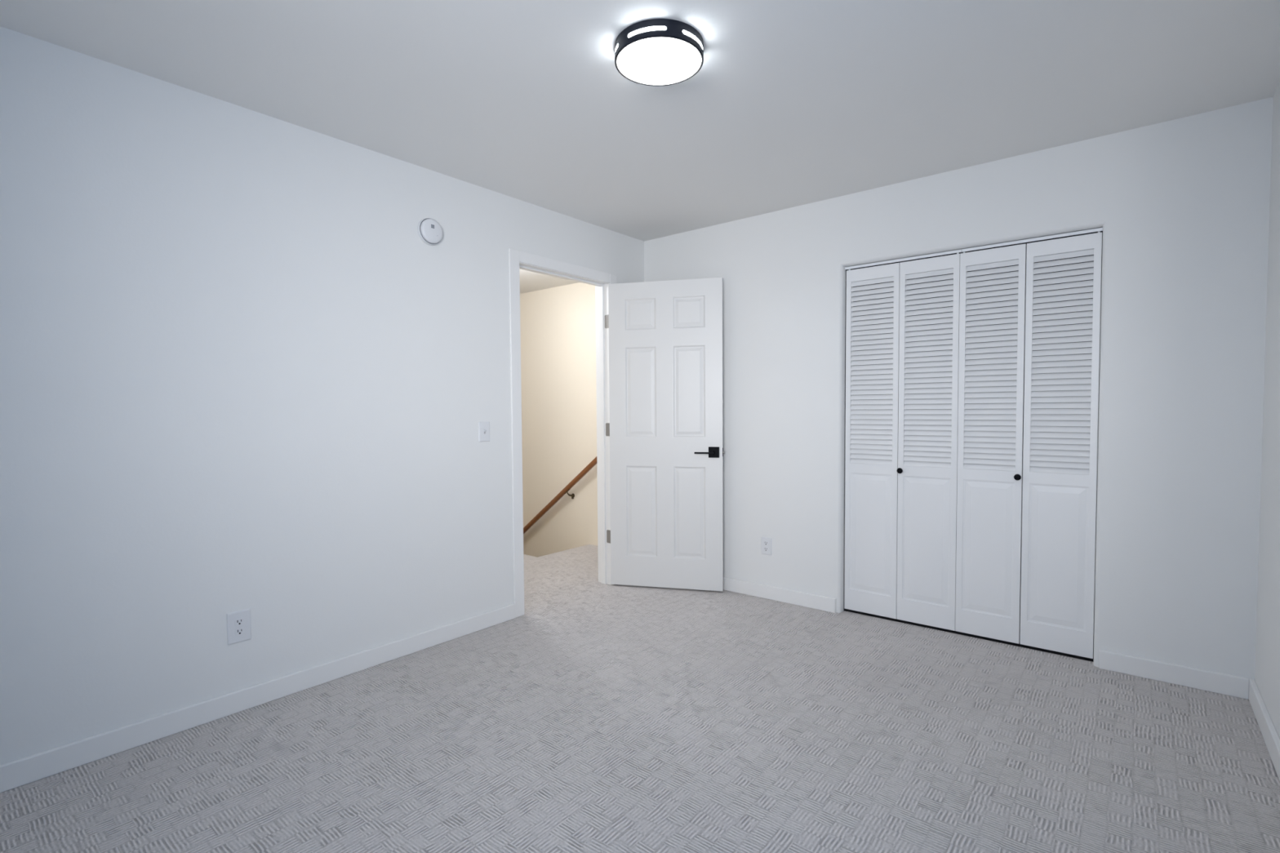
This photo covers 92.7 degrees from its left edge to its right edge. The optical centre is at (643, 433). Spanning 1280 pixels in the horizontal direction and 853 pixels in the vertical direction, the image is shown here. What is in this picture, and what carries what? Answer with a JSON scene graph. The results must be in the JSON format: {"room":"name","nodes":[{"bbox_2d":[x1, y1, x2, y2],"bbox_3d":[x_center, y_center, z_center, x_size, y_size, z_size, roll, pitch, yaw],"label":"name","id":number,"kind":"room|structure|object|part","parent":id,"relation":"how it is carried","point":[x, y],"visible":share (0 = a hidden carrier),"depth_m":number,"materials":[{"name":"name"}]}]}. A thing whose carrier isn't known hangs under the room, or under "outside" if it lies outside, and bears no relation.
{"room":"empty bedroom","nodes":[
{"label":"empty bedroom","id":0,"kind":"room"},
{"bbox_2d":[0,26,644,764],"bbox_3d":[-1.122,-0.105,3.141,0.115,2.441,4.340,1,3,39],"label":"wall","id":1,"kind":"structure","parent":0,"point":[238,371],"depth_m":2.39,"materials":[{"name":"paint"}]},
{"bbox_2d":[226,608,251,644],"bbox_3d":[-1.622,0.775,2.450,0.009,0.126,0.082,1,3,39],"label":"wall outlet","id":2,"kind":"object","parent":1,"relation":"attached to","point":[238,623],"visible":1,"depth_m":2.45,"materials":[{"name":"white plastic"}]},
{"bbox_2d":[234,617,244,626],"bbox_3d":[-1.620,0.756,2.448,0.002,0.027,0.034,1,3,39],"label":"receptacle","id":3,"kind":"object","parent":2,"relation":"attached to","point":[237,621],"depth_m":2.45,"materials":[{"name":"white plastic"}]},
{"bbox_2d":[235,627,244,635],"bbox_3d":[-1.619,0.795,2.449,0.002,0.027,0.034,1,3,39],"label":"receptacle","id":4,"kind":"object","parent":2,"relation":"attached to","point":[238,631],"depth_m":2.45,"materials":[{"name":"white plastic"}]},
{"bbox_2d":[0,603,515,792],"bbox_3d":[-1.587,1.072,2.495,0.017,0.085,2.672,1,3,39],"label":"baseboard","id":5,"kind":"structure","parent":1,"relation":"attached to","point":[19,772],"depth_m":2.40,"materials":[{"name":"wood"}]},
{"bbox_2d":[417,217,442,245],"bbox_3d":[-1.064,-1.012,3.063,0.039,0.132,0.132,1,3,39],"label":"smoke detector","id":6,"kind":"object","parent":1,"relation":"attached to","point":[429,231],"visible":1,"depth_m":3.04,"materials":[{"name":"white plastic"}]},
{"bbox_2d":[478,421,489,441],"bbox_3d":[-0.870,-0.009,3.349,0.018,0.108,0.071,1,3,39],"label":"light switch","id":7,"kind":"object","parent":1,"relation":"attached to","point":[483,427],"visible":1,"depth_m":3.35,"materials":[{"name":"white plastic"}]},
{"bbox_2d":[508,248,617,617],"bbox_3d":[-0.516,-0.005,3.892,0.139,2.116,0.917,1,3,39],"label":"door frame","id":8,"kind":"structure","parent":1,"relation":"attached to","point":[517,260],"depth_m":3.76,"materials":[{"name":"wood"}]},
{"bbox_3d":[-0.733,0.011,3.524,0.012,2.116,0.072,1,3,39],"label":"casing","id":9,"kind":"part","parent":8,"relation":"part of","materials":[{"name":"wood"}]},
{"bbox_3d":[-0.474,-1.030,3.814,0.010,0.062,0.774,1,3,39],"label":"head casing","id":10,"kind":"part","parent":8,"relation":"part of","materials":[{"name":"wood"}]},
{"bbox_3d":[-0.302,-0.020,4.258,0.012,2.116,0.064,1,3,39],"label":"casing","id":11,"kind":"part","parent":8,"relation":"part of","materials":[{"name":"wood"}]},
{"bbox_3d":[-0.201,-0.018,4.181,0.012,2.116,0.072,1,3,39],"label":"casing","id":12,"kind":"part","parent":8,"relation":"part of","materials":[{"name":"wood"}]},
{"bbox_2d":[604,277,724,591],"bbox_3d":[0.126,0.016,4.044,0.808,2.032,0.096,0,2,14],"label":"door","id":13,"kind":"structure","parent":1,"relation":"in","point":[664,429],"depth_m":4.04,"materials":[{"name":"wood"}]},
{"bbox_3d":[0.394,0.126,3.955,0.128,0.022,0.044,0,2,14],"label":"lever","id":14,"kind":"part","parent":13,"relation":"part of","materials":[{"name":"black metal"}]},
{"bbox_3d":[0.455,0.123,3.966,0.070,0.070,0.009,0,2,14],"label":"handle","id":15,"kind":"part","parent":13,"relation":"part of","materials":[{"name":"black metal"}]},
{"bbox_2d":[519,268,578,293],"bbox_3d":[-1.842,-1.329,4.691,3.000,0.050,2.755,1,3,39],"label":"ceiling","id":16,"kind":"structure","parent":0,"point":[530,281],"depth_m":5.40,"materials":[{"name":"white paint"}]},
{"bbox_2d":[520,282,597,557],"bbox_3d":[-0.879,0.964,5.859,3.115,5.235,0.115,1,3,39],"label":"wall","id":17,"kind":"structure","parent":0,"point":[557,325],"depth_m":5.66,"materials":[{"name":"paint"}]},
{"bbox_2d":[523,456,596,533],"bbox_3d":[-0.788,0.600,5.646,1.546,1.172,0.076,1,3,39],"label":"handrail","id":18,"kind":"object","parent":17,"relation":"attached to","point":[593,462],"visible":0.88,"depth_m":5.57,"materials":[{"name":"brown wood"}]},
{"bbox_2d":[0,544,1279,852],"bbox_3d":[-0.999,1.103,3.094,6.180,0.030,4.340,1,3,39],"label":"floor","id":19,"kind":"structure","parent":0,"point":[598,717],"depth_m":2.13,"materials":[{"name":"carpet"}]},
{"bbox_2d":[0,0,1279,241],"bbox_3d":[0.048,-1.313,1.931,3.410,0.050,4.015,1,3,39],"label":"ceiling","id":20,"kind":"structure","parent":0,"point":[790,104],"depth_m":2.24,"materials":[{"name":"paint"}]},
{"bbox_2d":[614,18,703,86],"bbox_3d":[0.051,-1.266,2.046,0.297,0.053,0.297,1,3,39],"label":"ceiling light","id":21,"kind":"object","parent":20,"relation":"attached to","point":[654,52],"visible":1,"depth_m":1.99,"materials":[{"name":"white plastic"}]},
{"bbox_2d":[615,26,702,50],"bbox_3d":[0.051,-1.268,2.045,0.291,0.044,0.291,1,3,39],"label":"diffuser","id":22,"kind":"object","parent":21,"relation":"attached to","point":[632,37],"depth_m":1.93,"materials":[{"name":"white plastic"}]},
{"bbox_2d":[617,37,701,84],"bbox_3d":[0.051,-1.243,2.046,0.292,0.005,0.292,-2,3,-42],"label":"diffuser","id":23,"kind":"object","parent":21,"relation":"attached to","point":[640,60],"depth_m":2.03,"materials":[{"name":"white plastic"}]},
{"bbox_2d":[644,97,1273,679],"bbox_3d":[1.283,-0.134,3.493,3.180,2.441,0.115,1,3,39],"label":"wall","id":24,"kind":"structure","parent":0,"point":[1181,206],"depth_m":2.73,"materials":[{"name":"paint"}]},
{"bbox_2d":[760,537,771,555],"bbox_3d":[0.775,0.713,3.862,0.072,0.108,0.009,1,3,39],"label":"wall outlet","id":25,"kind":"object","parent":24,"relation":"attached to","point":[766,542],"visible":1,"depth_m":3.86,"materials":[{"name":"white plastic"}]},
{"bbox_2d":[763,540,768,545],"bbox_3d":[0.772,0.694,3.859,0.034,0.027,0.002,1,3,39],"label":"receptacle","id":26,"kind":"object","parent":25,"relation":"attached to","point":[765,542],"depth_m":3.86,"materials":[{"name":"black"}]},
{"bbox_2d":[723,576,835,613],"bbox_3d":[0.570,0.999,4.035,1.432,0.085,0.017,1,3,39],"label":"baseboard","id":27,"kind":"structure","parent":24,"relation":"attached to","point":[764,591],"depth_m":3.79,"materials":[{"name":"wood"}]},
{"bbox_2d":[844,226,1102,270],"bbox_3d":[1.639,-0.939,3.174,1.194,0.028,0.027,1,3,39],"label":"door track","id":28,"kind":"object","parent":24,"relation":"attached to","point":[1095,229],"visible":0.94,"depth_m":3.10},
{"bbox_2d":[844,253,959,631],"bbox_3d":[1.413,0.053,3.392,0.596,1.980,0.058,1,3,39],"label":"door","id":29,"kind":"structure","parent":28,"relation":"hanging from","point":[901,476],"depth_m":3.38,"materials":[{"name":"wood"}]},
{"bbox_3d":[1.305,0.050,3.498,0.295,1.980,0.030,1,3,39],"label":"panel","id":30,"kind":"part","parent":29,"relation":"part of","materials":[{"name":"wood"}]},
{"bbox_3d":[1.417,0.207,3.377,0.031,0.031,0.028,1,3,39],"label":"knob","id":31,"kind":"part","parent":29,"relation":"part of","materials":[{"name":"black metal"}]},
{"bbox_3d":[1.538,0.056,3.309,0.298,1.980,0.030,1,3,39],"label":"panel","id":32,"kind":"part","parent":29,"relation":"part of","materials":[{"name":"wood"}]},
{"bbox_2d":[955,232,1102,658],"bbox_3d":[1.875,0.064,3.018,0.589,1.980,0.058,1,3,39],"label":"door","id":33,"kind":"structure","parent":28,"relation":"hanging from","point":[1053,566],"depth_m":3.00,"materials":[{"name":"wood"}]},
{"bbox_3d":[1.768,0.061,3.123,0.290,1.980,0.030,1,3,39],"label":"panel","id":34,"kind":"part","parent":33,"relation":"part of","materials":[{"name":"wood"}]},
{"bbox_3d":[1.852,0.217,3.026,0.031,0.031,0.028,1,3,39],"label":"knob","id":35,"kind":"part","parent":33,"relation":"part of","materials":[{"name":"black metal"}]},
{"bbox_3d":[1.998,0.067,2.937,0.294,1.980,0.030,1,3,39],"label":"panel","id":36,"kind":"part","parent":33,"relation":"part of","materials":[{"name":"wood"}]},
{"bbox_2d":[1098,649,1248,699],"bbox_3d":[2.281,1.040,2.651,0.491,0.085,0.017,1,3,39],"label":"baseboard","id":37,"kind":"structure","parent":24,"relation":"attached to","point":[1185,676],"depth_m":2.63,"materials":[{"name":"wood"}]},
{"bbox_2d":[843,231,1102,662],"bbox_3d":[1.859,-0.142,3.473,1.800,2.510,0.692,1,3,39],"label":"closet","id":38,"kind":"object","parent":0,"point":[844,609],"depth_m":3.54,"materials":[{"name":"white wood"}]},
{"bbox_2d":[1254,82,1279,738],"bbox_3d":[1.301,-0.036,0.898,0.115,2.441,3.900,1,3,39],"label":"wall","id":39,"kind":"structure","parent":0,"point":[1267,666],"depth_m":2.29,"materials":[{"name":"paint"}]},
{"bbox_2d":[1248,678,1279,781],"bbox_3d":[1.257,1.110,0.983,0.017,0.085,3.900,1,3,39],"label":"baseboard","id":40,"kind":"structure","parent":39,"relation":"attached to","point":[1271,738],"depth_m":2.18,"materials":[{"name":"wood"}]}
]}

